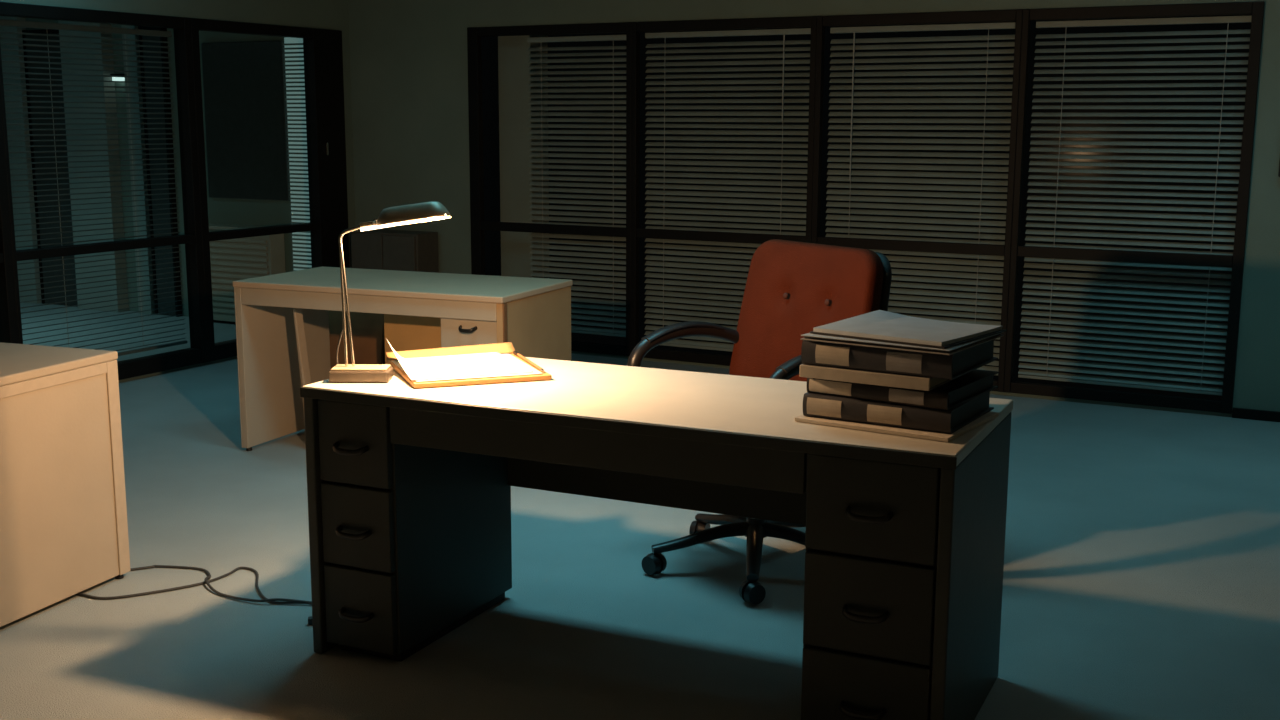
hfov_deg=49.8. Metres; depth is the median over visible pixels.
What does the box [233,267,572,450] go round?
desk
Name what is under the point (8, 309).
window
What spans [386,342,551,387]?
open folder
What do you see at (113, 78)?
diffuser
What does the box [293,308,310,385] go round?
strip
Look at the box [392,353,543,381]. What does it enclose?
paper sheet
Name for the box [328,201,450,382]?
desk lamp
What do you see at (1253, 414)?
baseboard
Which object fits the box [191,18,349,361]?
window
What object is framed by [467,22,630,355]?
window
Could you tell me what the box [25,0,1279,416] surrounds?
wall
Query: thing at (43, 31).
window blind
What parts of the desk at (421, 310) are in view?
panel trim, panel, modesty panel, handle, drawer, panel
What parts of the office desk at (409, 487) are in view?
panel, handle, handle, drawer, handle, drawer, drawer, modesty panel, handle, handle, drawer, handle, drawer, drawer, panel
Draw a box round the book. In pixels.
[800,364,950,390]
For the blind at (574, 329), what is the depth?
8.37 m
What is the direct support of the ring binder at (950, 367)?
on the book
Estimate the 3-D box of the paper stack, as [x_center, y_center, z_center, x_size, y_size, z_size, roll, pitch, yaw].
[0.606,0.133,3.238,0.375,0.009,0.325,7,12,33]
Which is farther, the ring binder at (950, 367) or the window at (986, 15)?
the window at (986, 15)
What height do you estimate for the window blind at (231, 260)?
0.665 m
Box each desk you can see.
[0,342,130,626]
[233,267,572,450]
[300,357,1012,719]
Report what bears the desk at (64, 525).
on the floor
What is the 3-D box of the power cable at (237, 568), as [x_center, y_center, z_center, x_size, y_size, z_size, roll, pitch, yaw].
[-1.263,0.697,4.261,0.997,0.013,0.347,2,10,9]
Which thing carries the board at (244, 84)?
attached to the wall at (409, 58)
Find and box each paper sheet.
[386,338,533,379]
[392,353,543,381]
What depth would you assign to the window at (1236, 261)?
6.77 m
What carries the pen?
on the open folder at (503, 348)
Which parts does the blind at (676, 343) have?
cord, rail, head rail, cord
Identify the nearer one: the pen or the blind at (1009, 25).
the pen
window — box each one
[0,2,208,379]
[0,97,18,343]
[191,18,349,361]
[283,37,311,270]
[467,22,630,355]
[631,16,816,365]
[811,9,1022,391]
[1004,1,1264,413]
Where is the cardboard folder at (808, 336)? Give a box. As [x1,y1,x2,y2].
[800,332,1003,354]
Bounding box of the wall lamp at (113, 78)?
[110,74,126,80]
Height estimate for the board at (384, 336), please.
0.578 m
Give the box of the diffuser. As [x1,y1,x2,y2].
[112,77,124,80]
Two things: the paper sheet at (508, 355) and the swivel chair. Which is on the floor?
the swivel chair
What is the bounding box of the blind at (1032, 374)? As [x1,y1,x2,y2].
[1018,15,1251,395]
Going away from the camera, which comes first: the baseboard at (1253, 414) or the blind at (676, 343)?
the baseboard at (1253, 414)
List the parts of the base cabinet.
door, door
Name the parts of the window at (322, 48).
handle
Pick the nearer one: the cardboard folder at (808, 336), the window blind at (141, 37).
the cardboard folder at (808, 336)
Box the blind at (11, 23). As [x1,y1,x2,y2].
[0,19,187,355]
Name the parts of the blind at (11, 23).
cord, head rail, cord, rail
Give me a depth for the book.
3.11 m
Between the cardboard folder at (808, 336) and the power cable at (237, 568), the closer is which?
the cardboard folder at (808, 336)
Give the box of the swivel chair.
[627,239,891,604]
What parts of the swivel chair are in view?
armrest, leg, leg, leg, leg, armrest, leg, backrest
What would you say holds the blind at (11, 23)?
attached to the window at (181, 26)
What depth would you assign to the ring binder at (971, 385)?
3.13 m
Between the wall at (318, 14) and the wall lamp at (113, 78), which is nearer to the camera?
the wall at (318, 14)
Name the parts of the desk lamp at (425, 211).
power cord, stem, stem, arm, plate, lamp shade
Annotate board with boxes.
[201,41,290,200]
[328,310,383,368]
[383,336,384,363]
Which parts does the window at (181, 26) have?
glass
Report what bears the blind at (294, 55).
in the wall at (409, 58)
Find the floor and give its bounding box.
[0,303,1279,719]
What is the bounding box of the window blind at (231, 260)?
[209,223,285,321]
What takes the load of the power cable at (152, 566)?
on the floor
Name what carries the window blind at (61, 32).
attached to the wall at (409, 58)
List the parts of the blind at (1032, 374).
cord, rail, head rail, cord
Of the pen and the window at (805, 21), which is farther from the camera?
the window at (805, 21)
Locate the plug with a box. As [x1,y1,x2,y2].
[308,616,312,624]
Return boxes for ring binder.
[801,340,997,379]
[803,392,993,433]
[807,369,998,409]
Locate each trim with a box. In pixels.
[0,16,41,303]
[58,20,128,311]
[121,25,154,313]
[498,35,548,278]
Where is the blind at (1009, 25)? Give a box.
[825,22,1015,375]
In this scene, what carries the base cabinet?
on the floor
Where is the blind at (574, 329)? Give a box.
[527,35,625,336]
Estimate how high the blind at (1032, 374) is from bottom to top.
1.827 m
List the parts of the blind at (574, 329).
cord, head rail, rail, cord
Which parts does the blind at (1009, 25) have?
cord, head rail, cord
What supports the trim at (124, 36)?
attached to the wall at (409, 58)
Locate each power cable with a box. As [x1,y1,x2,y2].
[74,567,311,604]
[130,565,311,602]
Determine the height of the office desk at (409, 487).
0.739 m
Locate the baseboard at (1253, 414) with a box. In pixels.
[1232,407,1279,421]
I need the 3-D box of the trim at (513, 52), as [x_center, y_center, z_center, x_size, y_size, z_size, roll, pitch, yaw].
[-0.739,-1.420,8.771,0.240,2.620,0.200,6,11,28]
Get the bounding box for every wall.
[0,0,354,382]
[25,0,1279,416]
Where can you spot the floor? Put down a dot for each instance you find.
(1141, 573)
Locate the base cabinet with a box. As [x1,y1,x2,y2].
[351,229,438,272]
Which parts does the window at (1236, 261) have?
glass, glass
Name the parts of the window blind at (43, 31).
frame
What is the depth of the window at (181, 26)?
7.72 m
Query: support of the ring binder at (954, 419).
on the paper stack
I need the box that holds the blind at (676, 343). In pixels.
[644,28,810,351]
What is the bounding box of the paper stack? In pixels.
[795,411,998,441]
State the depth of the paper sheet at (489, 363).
3.79 m
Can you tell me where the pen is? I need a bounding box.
[513,351,543,371]

